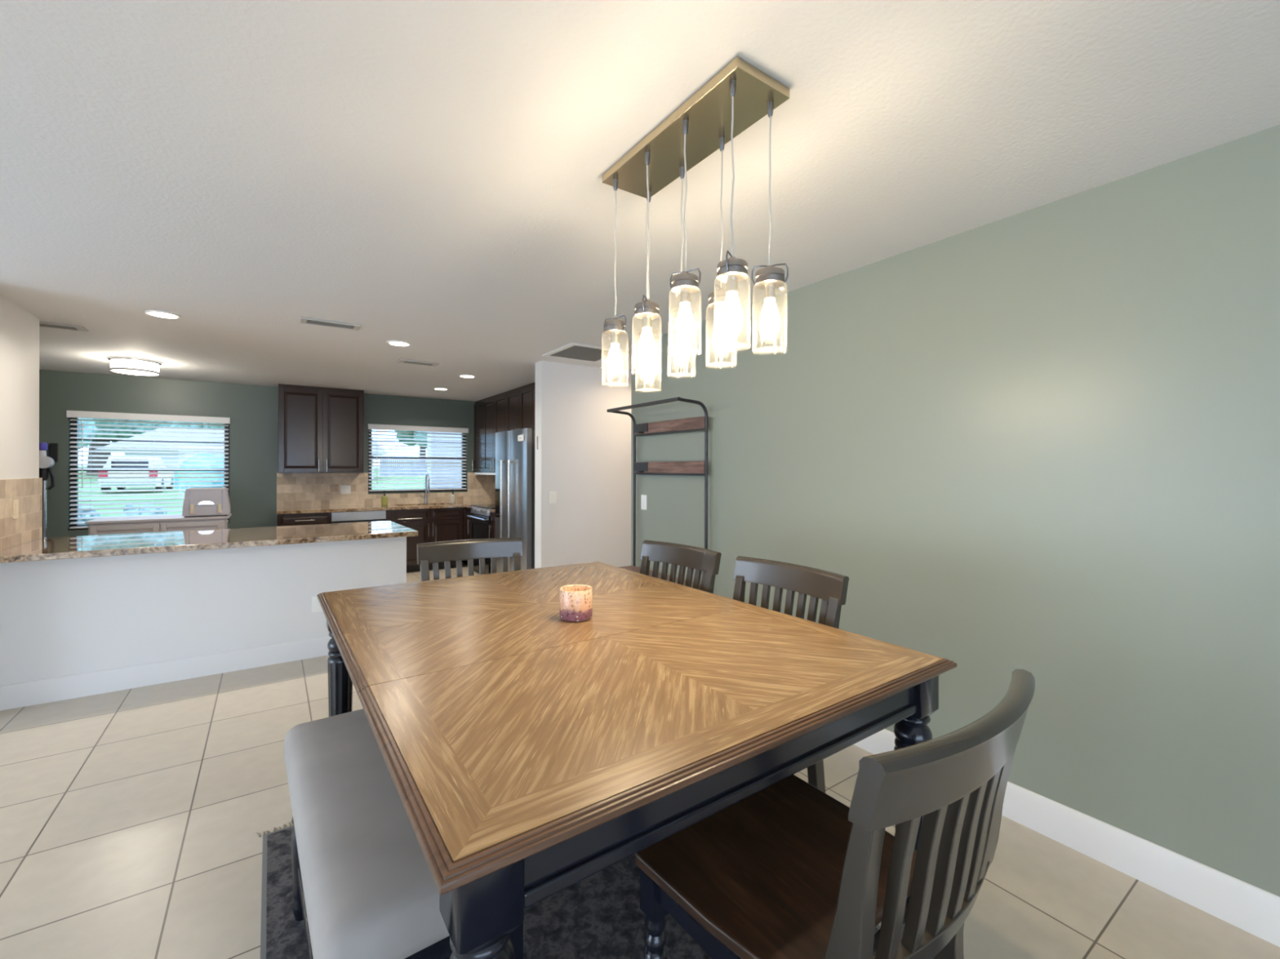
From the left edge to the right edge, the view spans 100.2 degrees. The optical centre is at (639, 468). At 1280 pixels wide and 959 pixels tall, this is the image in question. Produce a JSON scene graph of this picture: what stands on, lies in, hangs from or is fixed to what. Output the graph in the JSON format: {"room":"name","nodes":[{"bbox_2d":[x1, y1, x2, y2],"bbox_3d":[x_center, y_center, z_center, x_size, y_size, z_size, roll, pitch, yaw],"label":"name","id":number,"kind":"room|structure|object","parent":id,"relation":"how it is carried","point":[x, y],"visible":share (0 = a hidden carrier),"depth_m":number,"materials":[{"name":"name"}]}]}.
{"room":"dining room","nodes":[
{"label":"dining room","id":0,"kind":"room"},
{"bbox_2d":[0,293,39,479],"bbox_3d":[-3.948,0.179,3.280,0.120,2.440,0.984,0,0,-35],"label":"wall","id":1,"kind":"structure","parent":0,"point":[19,328],"depth_m":3.41,"materials":[{"name":"white paint"}]},
{"bbox_2d":[12,499,18,519],"bbox_3d":[-3.898,0.253,3.343,0.009,0.118,0.075,0,0,-35],"label":"light switch","id":2,"kind":"object","parent":1,"relation":"attached to","point":[15,502],"visible":1,"depth_m":3.33,"materials":[{"name":"beige plastic"}]},
{"bbox_2d":[0,477,42,551],"bbox_3d":[-3.901,0.274,3.329,0.012,0.420,0.990,0,0,-35],"label":"backsplash","id":3,"kind":"structure","parent":1,"relation":"attached to","point":[28,527],"depth_m":3.41,"materials":[{"name":"tile"}]},
{"bbox_2d":[0,536,406,685],"bbox_3d":[-2.851,0.964,3.761,2.235,0.877,0.110,0,0,-35],"label":"wall","id":4,"kind":"structure","parent":0,"point":[70,616],"depth_m":3.52,"materials":[{"name":"white paint"}]},
{"bbox_2d":[0,635,331,711],"bbox_3d":[-2.817,1.332,3.710,2.235,0.141,0.014,0,0,-35],"label":"baseboard","id":5,"kind":"structure","parent":4,"relation":"attached to","point":[20,695],"depth_m":3.47,"materials":[{"name":"white paint"}]},
{"bbox_2d":[311,595,322,613],"bbox_3d":[-2.407,1.010,3.995,0.075,0.118,0.008,0,0,-35],"label":"wall outlet","id":6,"kind":"object","parent":4,"relation":"attached to","point":[316,606],"visible":0.73,"depth_m":3.99,"materials":[{"name":"white plastic"}]},
{"bbox_2d":[39,369,475,537],"bbox_3d":[-5.376,0.176,6.399,7.660,2.440,0.150,0,0,-35],"label":"wall","id":7,"kind":"structure","parent":0,"point":[252,411],"depth_m":6.56,"materials":[{"name":"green paint"}]},
{"bbox_2d":[39,442,57,537],"bbox_3d":[-6.234,0.549,5.607,0.220,1.648,0.179,0,0,-35],"label":"stick vacuum","id":8,"kind":"object","parent":7,"relation":"attached to","point":[46,462],"visible":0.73,"depth_m":5.58,"materials":[{"name":"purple plastic"}]},
{"bbox_2d":[69,417,229,529],"bbox_3d":[-5.637,0.040,6.219,1.385,1.290,0.148,0,0,-35],"label":"window","id":9,"kind":"structure","parent":7,"relation":"in","point":[71,421],"depth_m":5.92,"materials":[{"name":"grey"}]},
{"bbox_2d":[66,410,230,528],"bbox_3d":[-5.602,0.013,6.168,1.395,1.276,0.086,0,0,-35],"label":"window blind","id":10,"kind":"object","parent":9,"relation":"attached to","point":[70,414],"visible":0.91,"depth_m":6.10,"materials":[{"name":"white plastic"}]},
{"bbox_2d":[277,383,364,473],"bbox_3d":[-4.125,-0.492,6.936,0.937,1.096,0.384,0,0,-35],"label":"upper cabinet","id":11,"kind":"object","parent":7,"relation":"attached to","point":[321,429],"visible":1,"depth_m":6.79,"materials":[{"name":"black wood"}]},
{"bbox_2d":[340,484,351,493],"bbox_3d":[-3.986,0.282,7.248,0.120,0.118,0.008,0,0,-35],"label":"wall outlet","id":12,"kind":"object","parent":7,"relation":"attached to","point":[345,489],"visible":1,"depth_m":7.25,"materials":[{"name":"white plastic"}]},
{"bbox_2d":[276,472,494,508],"bbox_3d":[-3.458,0.281,7.625,2.845,0.450,0.012,0,0,-35],"label":"backsplash","id":13,"kind":"structure","parent":7,"relation":"attached to","point":[293,490],"depth_m":7.25,"materials":[{"name":"tile"}]},
{"bbox_2d":[368,429,466,493],"bbox_3d":[-3.248,-0.120,7.867,1.370,0.958,0.148,0,0,-35],"label":"window","id":14,"kind":"structure","parent":7,"relation":"in","point":[369,433],"depth_m":7.84,"materials":[{"name":"grey glass"}]},
{"bbox_2d":[368,423,468,491],"bbox_3d":[-3.213,-0.151,7.816,1.380,0.935,0.086,0,0,-35],"label":"window blind","id":15,"kind":"object","parent":14,"relation":"attached to","point":[380,427],"visible":1,"depth_m":7.80,"materials":[{"name":"white plastic"}]},
{"bbox_2d":[426,431,462,488],"bbox_3d":[-3.390,0.151,9.507,0.680,2.700,0.300,0,0,-35],"label":"wall","id":16,"kind":"structure","parent":0,"point":[438,435],"depth_m":9.33,"materials":[{"name":"grey paint"}]},
{"bbox_2d":[534,360,631,568],"bbox_3d":[0.033,0.190,5.872,2.475,2.440,0.150,0,0,-35],"label":"wall","id":17,"kind":"structure","parent":0,"point":[583,455],"depth_m":5.36,"materials":[{"name":"white paint"}]},
{"bbox_2d":[549,491,556,503],"bbox_3d":[-0.841,0.277,5.172,0.075,0.118,0.009,0,0,-35],"label":"light switch","id":18,"kind":"object","parent":17,"relation":"attached to","point":[553,495],"visible":1,"depth_m":5.17,"materials":[{"name":"white plastic"}]},
{"bbox_2d":[0,0,1279,401],"bbox_3d":[-1.821,-1.085,1.411,10.600,0.100,12.395,0,0,-35],"label":"ceiling","id":19,"kind":"structure","parent":0,"point":[427,175],"depth_m":1.72,"materials":[{"name":"white paint"}]},
{"bbox_2d":[39,321,88,332],"bbox_3d":[-4.258,-1.034,3.858,0.370,0.012,0.150,0,0,-35],"label":"ceiling vent","id":20,"kind":"object","parent":19,"relation":"in","point":[42,324],"visible":0.56,"depth_m":3.88,"materials":[{"name":"white metal"}]},
{"bbox_2d":[107,356,161,375],"bbox_3d":[-4.858,-0.981,5.151,0.380,0.121,0.380,0,0,-35],"label":"flush light","id":21,"kind":"object","parent":19,"relation":"attached to","point":[123,360],"visible":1,"depth_m":5.12,"materials":[{"name":"white glass"}]},
{"bbox_2d":[144,310,181,319],"bbox_3d":[-3.203,-1.035,3.596,0.184,0.008,0.184,0,0,-35],"label":"recessed light","id":22,"kind":"object","parent":19,"relation":"in","point":[163,314],"visible":1,"depth_m":3.59,"materials":[{"name":"white paint"}]},
{"bbox_2d":[299,316,361,330],"bbox_3d":[-2.200,-1.029,3.808,0.370,0.012,0.150,0,0,-35],"label":"ceiling vent","id":23,"kind":"object","parent":19,"relation":"in","point":[303,320],"visible":1,"depth_m":3.79,"materials":[{"name":"white metal"}]},
{"bbox_2d":[386,340,411,346],"bbox_3d":[-1.986,-1.032,4.411,0.184,0.008,0.184,0,0,-35],"label":"recessed light","id":24,"kind":"object","parent":19,"relation":"in","point":[396,343],"visible":1,"depth_m":4.39,"materials":[{"name":"white paint"}]},
{"bbox_2d":[396,359,439,366],"bbox_3d":[-2.153,-1.029,5.201,0.360,0.012,0.150,0,0,-35],"label":"ceiling vent","id":25,"kind":"object","parent":19,"relation":"in","point":[401,361],"visible":1,"depth_m":5.18,"materials":[{"name":"white metal"}]},
{"bbox_2d":[433,387,448,390],"bbox_3d":[-2.582,-1.033,6.935,0.184,0.008,0.184,0,0,-35],"label":"recessed light","id":26,"kind":"object","parent":19,"relation":"in","point":[436,388],"visible":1,"depth_m":6.91,"materials":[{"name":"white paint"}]},
{"bbox_2d":[458,374,475,377],"bbox_3d":[-1.928,-1.031,5.969,0.184,0.008,0.184,0,0,-35],"label":"recessed light","id":27,"kind":"object","parent":19,"relation":"in","point":[460,375],"visible":1,"depth_m":5.95,"materials":[{"name":"white paint"}]},
{"bbox_2d":[542,342,629,363],"bbox_3d":[-0.487,-1.024,4.759,0.560,0.013,0.590,0,0,-35],"label":"ceiling vent","id":28,"kind":"object","parent":19,"relation":"in","point":[572,351],"visible":1,"depth_m":4.72,"materials":[{"name":"white metal"}]},
{"bbox_2d":[602,56,789,352],"bbox_3d":[0.135,-0.655,1.659,0.234,0.749,0.664,0,0,-35],"label":"pendant light","id":29,"kind":"object","parent":19,"relation":"hanging from","point":[740,94],"visible":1,"depth_m":1.57,"materials":[{"name":"brown metal"}]},
{"bbox_2d":[603,315,626,345],"bbox_3d":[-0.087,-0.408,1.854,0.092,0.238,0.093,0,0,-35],"label":"lid","id":30,"kind":"object","parent":29,"relation":"on","point":[615,327],"depth_m":1.83,"materials":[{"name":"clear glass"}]},
{"bbox_2d":[634,294,659,329],"bbox_3d":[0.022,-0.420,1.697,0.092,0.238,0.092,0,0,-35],"label":"lid","id":31,"kind":"object","parent":29,"relation":"on","point":[646,310],"depth_m":1.67,"materials":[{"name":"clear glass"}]},
{"bbox_2d":[637,328,659,352],"bbox_3d":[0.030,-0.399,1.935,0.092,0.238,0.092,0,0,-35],"label":"bulb","id":32,"kind":"object","parent":29,"relation":"on","point":[650,336],"depth_m":1.91,"materials":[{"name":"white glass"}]},
{"bbox_2d":[670,304,693,333],"bbox_3d":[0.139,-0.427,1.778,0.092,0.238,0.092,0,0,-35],"label":"bulb","id":33,"kind":"object","parent":29,"relation":"on","point":[682,315],"depth_m":1.75,"materials":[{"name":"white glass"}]},
{"bbox_2d":[670,267,701,305],"bbox_3d":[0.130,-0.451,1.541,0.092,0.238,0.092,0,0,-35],"label":"lid","id":34,"kind":"object","parent":29,"relation":"on","point":[684,284],"depth_m":1.52,"materials":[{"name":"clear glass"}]},
{"bbox_2d":[708,284,734,319],"bbox_3d":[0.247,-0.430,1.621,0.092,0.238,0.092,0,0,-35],"label":"bulb","id":35,"kind":"object","parent":29,"relation":"on","point":[719,300],"depth_m":1.60,"materials":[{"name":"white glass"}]},
{"bbox_2d":[716,250,747,294],"bbox_3d":[0.238,-0.431,1.383,0.092,0.238,0.092,0,0,-35],"label":"jar","id":36,"kind":"object","parent":29,"relation":"on","point":[732,270],"depth_m":1.36,"materials":[{"name":"clear glass"}]},
{"bbox_2d":[751,263,788,300],"bbox_3d":[0.355,-0.440,1.464,0.092,0.238,0.092,0,0,-35],"label":"jar","id":37,"kind":"object","parent":29,"relation":"on","point":[770,278],"depth_m":1.45,"materials":[{"name":"clear glass"}]},
{"bbox_2d":[0,562,1279,958],"bbox_3d":[-1.828,1.465,1.411,10.600,0.120,12.395,0,0,-35],"label":"floor","id":38,"kind":"structure","parent":0,"point":[131,820],"depth_m":1.98,"materials":[{"name":"tile"}]},
{"bbox_2d":[84,513,231,535],"bbox_3d":[-4.660,0.937,5.243,1.024,0.922,0.459,0,0,-35],"label":"sideboard","id":39,"kind":"object","parent":38,"relation":"on","point":[128,525],"visible":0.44,"depth_m":5.08,"materials":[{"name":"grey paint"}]},
{"bbox_2d":[182,487,231,517],"bbox_3d":[-4.341,0.332,5.365,0.366,0.287,0.218,0,0,-35],"label":"case","id":40,"kind":"object","parent":39,"relation":"on","point":[198,502],"visible":1,"depth_m":5.29,"materials":[{"name":"grey plastic"}]},
{"bbox_2d":[276,512,330,526],"bbox_3d":[-4.219,0.969,6.711,0.550,0.860,0.628,0,0,-35],"label":"base cabinet","id":41,"kind":"object","parent":38,"relation":"on","point":[313,518],"visible":0.24,"depth_m":6.48,"materials":[{"name":"black wood"}]},
{"bbox_2d":[330,510,386,524],"bbox_3d":[-3.729,0.971,7.040,0.623,0.858,0.629,0,0,-35],"label":"dishwasher","id":42,"kind":"object","parent":38,"relation":"on","point":[377,515],"visible":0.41,"depth_m":6.81,"materials":[{"name":"silver metal"}]},
{"bbox_2d":[386,506,462,573],"bbox_3d":[-3.065,0.972,7.507,0.993,0.860,0.628,0,0,-35],"label":"base cabinet","id":43,"kind":"object","parent":38,"relation":"on","point":[441,524],"visible":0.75,"depth_m":7.30,"materials":[{"name":"black wood"}]},
{"bbox_2d":[275,501,495,514],"bbox_3d":[-3.231,0.523,7.281,2.845,0.035,0.813,0,0,-35],"label":"countertop","id":44,"kind":"structure","parent":43,"relation":"on","point":[458,504],"depth_m":7.02,"materials":[{"name":"beige stone"}]},
{"bbox_2d":[381,490,387,506],"bbox_3d":[-3.498,0.402,7.330,0.080,0.204,0.081,0,0,-35],"label":"soap bottle","id":45,"kind":"object","parent":44,"relation":"on","point":[384,499],"visible":1,"depth_m":7.30,"materials":[{"name":"yellow plastic"}]},
{"bbox_2d":[418,473,429,503],"bbox_3d":[-3.103,0.285,7.702,0.131,0.441,0.192,0,0,-35],"label":"kitchen faucet","id":46,"kind":"object","parent":44,"relation":"on","point":[425,497],"visible":1,"depth_m":7.76,"materials":[{"name":"silver metal"}]},
{"bbox_2d":[449,488,455,503],"bbox_3d":[-2.745,0.404,7.850,0.080,0.204,0.081,0,0,-35],"label":"soap bottle","id":47,"kind":"object","parent":44,"relation":"on","point":[452,497],"visible":1,"depth_m":7.82,"materials":[{"name":"beige plastic"}]},
{"bbox_2d":[462,506,472,564],"bbox_3d":[-2.326,0.974,7.901,0.650,0.860,0.805,0,0,-35],"label":"base cabinet","id":48,"kind":"object","parent":38,"relation":"on","point":[466,511],"visible":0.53,"depth_m":7.59,"materials":[{"name":"black wood"}]},
{"bbox_2d":[466,503,495,573],"bbox_3d":[-1.890,0.952,7.236,0.687,0.905,0.765,0,0,-35],"label":"range","id":49,"kind":"object","parent":38,"relation":"on","point":[480,517],"visible":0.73,"depth_m":7.05,"materials":[{"name":"black metal"}]},
{"bbox_2d":[471,503,495,509],"bbox_3d":[-1.861,0.507,7.255,0.620,0.015,0.765,0,0,-35],"label":"cooktop","id":50,"kind":"object","parent":49,"relation":"in","point":[473,506],"depth_m":7.18,"materials":[{"name":"black glass"}]},
{"bbox_2d":[488,512,495,538],"bbox_3d":[-1.493,0.976,6.693,0.650,0.860,0.550,0,0,-35],"label":"base cabinet","id":51,"kind":"object","parent":38,"relation":"on","point":[492,526],"visible":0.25,"depth_m":6.69,"materials":[{"name":"black wood"}]},
{"bbox_2d":[489,508,495,512],"bbox_3d":[-1.480,0.527,6.704,0.632,0.035,0.565,0,0,-35],"label":"countertop","id":52,"kind":"structure","parent":51,"relation":"on","point":[493,510],"depth_m":6.66,"materials":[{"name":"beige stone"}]},
{"bbox_2d":[495,428,534,573],"bbox_3d":[-1.112,0.489,5.951,0.849,1.795,0.913,0,0,-35],"label":"refrigerator","id":53,"kind":"object","parent":38,"relation":"on","point":[514,449],"visible":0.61,"depth_m":5.58,"materials":[{"name":"silver metal"}]},
{"bbox_2d":[256,822,880,958],"bbox_3d":[-0.115,1.406,1.491,1.596,0.006,2.500,0,0,-35],"label":"area rug","id":54,"kind":"object","parent":38,"relation":"on","point":[600,916],"visible":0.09,"depth_m":1.66,"materials":[{"name":"grey carpet"}]},
{"bbox_2d":[283,709,523,958],"bbox_3d":[-0.672,1.098,1.409,0.399,0.607,0.984,0,0,-37],"label":"bench","id":55,"kind":"object","parent":54,"relation":"on","point":[365,887],"visible":0.59,"depth_m":1.13,"materials":[{"name":"grey fabric"}]},
{"bbox_2d":[283,709,448,958],"bbox_3d":[-0.671,0.847,1.409,0.399,0.105,0.984,0,0,-37],"label":"cushion","id":56,"kind":"object","parent":55,"relation":"on","point":[371,891],"depth_m":1.12,"materials":[{"name":"grey fabric"}]},
{"bbox_2d":[417,537,522,581],"bbox_3d":[-0.724,0.879,2.449,0.500,1.044,0.601,0,0,-29],"label":"dining chair","id":57,"kind":"object","parent":54,"relation":"on","point":[434,553],"visible":0.27,"depth_m":2.67,"materials":[{"name":"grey wood"}]},
{"bbox_2d":[316,561,956,958],"bbox_3d":[-0.232,0.949,1.765,1.305,0.908,1.822,0,0,-35],"label":"dining table","id":58,"kind":"object","parent":54,"relation":"on","point":[529,753],"visible":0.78,"depth_m":1.15,"materials":[{"name":"brown wood"}]},
{"bbox_2d":[559,584,592,622],"bbox_3d":[-0.212,0.445,1.772,0.108,0.100,0.108,0,0,-35],"label":"candle holder","id":59,"kind":"object","parent":58,"relation":"on","point":[575,601],"visible":1,"depth_m":1.73,"materials":[{"name":"glass"}]},
{"bbox_2d":[640,540,721,593],"bbox_3d":[-0.006,0.881,2.348,0.601,1.044,0.500,0,0,-39],"label":"dining chair","id":60,"kind":"object","parent":54,"relation":"on","point":[700,559],"visible":0.28,"depth_m":2.50,"materials":[{"name":"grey wood"}]},
{"bbox_2d":[733,555,848,792],"bbox_3d":[0.351,0.882,1.866,0.601,1.044,0.500,0,0,-35],"label":"dining chair","id":61,"kind":"object","parent":54,"relation":"on","point":[830,587],"visible":0.26,"depth_m":1.97,"materials":[{"name":"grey wood"}]},
{"bbox_2d":[635,669,1035,958],"bbox_3d":[0.345,0.882,1.007,0.500,1.044,0.601,0,0,-37],"label":"dining chair","id":62,"kind":"object","parent":54,"relation":"on","point":[788,869],"visible":0.98,"depth_m":0.86,"materials":[{"name":"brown wood"}]},
{"bbox_2d":[606,396,707,590],"bbox_3d":[0.050,0.471,3.881,0.392,1.876,0.894,0,0,-35],"label":"coat rack","id":63,"kind":"object","parent":38,"relation":"on","point":[695,424],"visible":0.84,"depth_m":3.90,"materials":[{"name":"grey metal"}]},
{"bbox_3d":[-3.070,0.964,4.070,2.186,0.876,0.645,0,0,-35],"label":"cabinet","id":64,"kind":"object","parent":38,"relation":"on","visible":0},
{"bbox_2d":[0,520,417,563],"bbox_3d":[-2.968,0.506,3.973,2.280,0.038,1.010,0,0,-35],"label":"countertop","id":65,"kind":"structure","parent":64,"relation":"on","point":[102,545],"depth_m":3.69,"materials":[{"name":"beige stone"}]},
{"bbox_2d":[631,124,1279,897],"bbox_3d":[2.166,0.195,1.319,0.120,2.440,7.711,0,0,-35],"label":"wall","id":66,"kind":"structure","parent":0,"point":[1043,441],"depth_m":2.03,"materials":[{"name":"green paint"}]},
{"bbox_2d":[640,494,647,510],"bbox_3d":[0.031,0.270,4.299,0.009,0.118,0.075,0,0,-35],"label":"light switch","id":67,"kind":"object","parent":66,"relation":"attached to","point":[643,497],"visible":1,"depth_m":4.29,"materials":[{"name":"white plastic"}]},
{"bbox_2d":[853,728,1279,947],"bbox_3d":[1.965,1.344,1.487,0.015,0.141,7.211,0,0,-35],"label":"baseboard","id":68,"kind":"structure","parent":66,"relation":"attached to","point":[1252,909],"depth_m":1.82,"materials":[{"name":"white paint"}]},
{"bbox_3d":[-1.278,0.186,7.098,0.120,2.440,3.356,0,0,-35],"label":"wall","id":69,"kind":"structure","parent":0,"visible":0},
{"bbox_2d":[471,391,507,475],"bbox_3d":[-2.038,-0.473,7.760,0.381,1.124,1.390,0,0,-35],"label":"upper cabinet","id":70,"kind":"object","parent":69,"relation":"attached to","point":[491,412],"visible":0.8,"depth_m":7.73,"materials":[{"name":"black wood"}]},
{"bbox_2d":[494,475,495,501],"bbox_3d":[-1.659,0.285,7.533,0.012,0.450,2.183,0,0,-35],"label":"trim","id":71,"kind":"structure","parent":69,"relation":"attached to","point":[495,475],"depth_m":8.43,"materials":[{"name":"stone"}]},
{"bbox_2d":[506,382,534,431],"bbox_3d":[-1.382,-0.694,6.809,0.381,0.679,0.920,0,0,-35],"label":"upper cabinet","id":72,"kind":"object","parent":69,"relation":"attached to","point":[521,400],"visible":0.46,"depth_m":6.68,"materials":[{"name":"black wood"}]},
{"label":"outside","id":73,"kind":"structure","parent":0,"visible":0},
{"bbox_2d":[78,466,425,516],"bbox_3d":[-23.832,0.748,43.336,130.000,1.900,81.595,0,0,-35],"label":"ground","id":74,"kind":"structure","parent":73,"point":[375,474],"depth_m":21.99,"materials":[{"name":"green plant"}]},
{"bbox_2d":[78,417,98,449],"bbox_3d":[-19.052,-2.114,16.067,3.399,6.603,3.833,0,0,30],"label":"tree","id":75,"kind":"object","parent":74,"relation":"on","point":[79,422],"visible":0.02,"depth_m":16.68,"materials":[{"name":"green plant"}]},
{"bbox_2d":[78,506,100,524],"bbox_3d":[-7.922,0.929,7.563,0.597,0.869,0.686,0,0,-6],"label":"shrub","id":76,"kind":"object","parent":74,"relation":"on","point":[79,507],"visible":0.03,"depth_m":7.54,"materials":[{"name":"green plant"}]},
{"bbox_2d":[86,418,172,475],"bbox_3d":[-39.162,-4.897,38.680,9.620,10.874,9.017,0,0,5],"label":"tree","id":77,"kind":"object","parent":74,"relation":"on","point":[95,422],"visible":0.04,"depth_m":38.15,"materials":[{"name":"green plant"}]},
{"bbox_2d":[97,457,173,493],"bbox_3d":[-21.834,0.231,23.363,1.877,1.475,4.540,0,0,-35],"label":"parked car","id":78,"kind":"object","parent":74,"relation":"on","point":[109,458],"visible":0.34,"depth_m":21.74,"materials":[{"name":"white paint"}]},
{"bbox_2d":[98,471,107,476],"bbox_3d":[-21.193,0.215,21.133,0.260,0.280,0.140,0,0,-35],"label":"tail light","id":79,"kind":"object","parent":78,"relation":"attached to","point":[100,475],"depth_m":21.08,"materials":[{"name":"red plastic"}]},
{"bbox_2d":[149,471,158,476],"bbox_3d":[-19.975,0.218,21.973,0.260,0.280,0.140,0,0,-35],"label":"tail light","id":80,"kind":"object","parent":78,"relation":"attached to","point":[150,475],"depth_m":21.93,"materials":[{"name":"red plastic"}]},
{"bbox_2d":[120,504,167,515],"bbox_3d":[-7.319,0.924,7.833,0.639,0.825,0.623,0,0,-35],"label":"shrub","id":81,"kind":"object","parent":74,"relation":"on","point":[126,505],"visible":0.11,"depth_m":7.80,"materials":[{"name":"green plant"}]},
{"bbox_2d":[170,422,224,428],"bbox_3d":[-44.931,-7.244,60.281,12.435,14.697,13.086,0,0,-35],"label":"tree","id":82,"kind":"object","parent":74,"relation":"on","point":[171,425],"visible":0.02,"depth_m":54.46,"materials":[{"name":"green plant"}]},
{"bbox_2d":[173,453,224,493],"bbox_3d":[-10.840,0.447,14.344,2.545,1.826,2.391,0,0,-35],"label":"shrub","id":83,"kind":"object","parent":74,"relation":"on","point":[197,455],"visible":0.12,"depth_m":13.41,"materials":[{"name":"green plant"}]},
{"bbox_2d":[93,428,388,479],"bbox_3d":[-25.697,-0.807,36.272,14.900,3.200,6.300,0,0,-35],"label":"neighbor house","id":84,"kind":"structure","parent":74,"relation":"on","point":[157,429],"depth_m":31.63,"materials":[{"name":"grey paint"}]},
{"bbox_2d":[380,459,426,475],"bbox_3d":[-13.121,-0.064,50.529,20.800,1.480,0.080,0,0,-35],"label":"fence","id":85,"kind":"object","parent":74,"relation":"on","point":[381,460],"visible":0.04,"depth_m":45.55,"materials":[{"name":"white"}]},
{"bbox_2d":[394,430,426,471],"bbox_3d":[-25.529,-4.850,62.632,6.543,10.362,6.397,0,0,-35],"label":"tree","id":86,"kind":"object","parent":74,"relation":"on","point":[397,433],"visible":0.03,"depth_m":61.13,"materials":[{"name":"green plant"}]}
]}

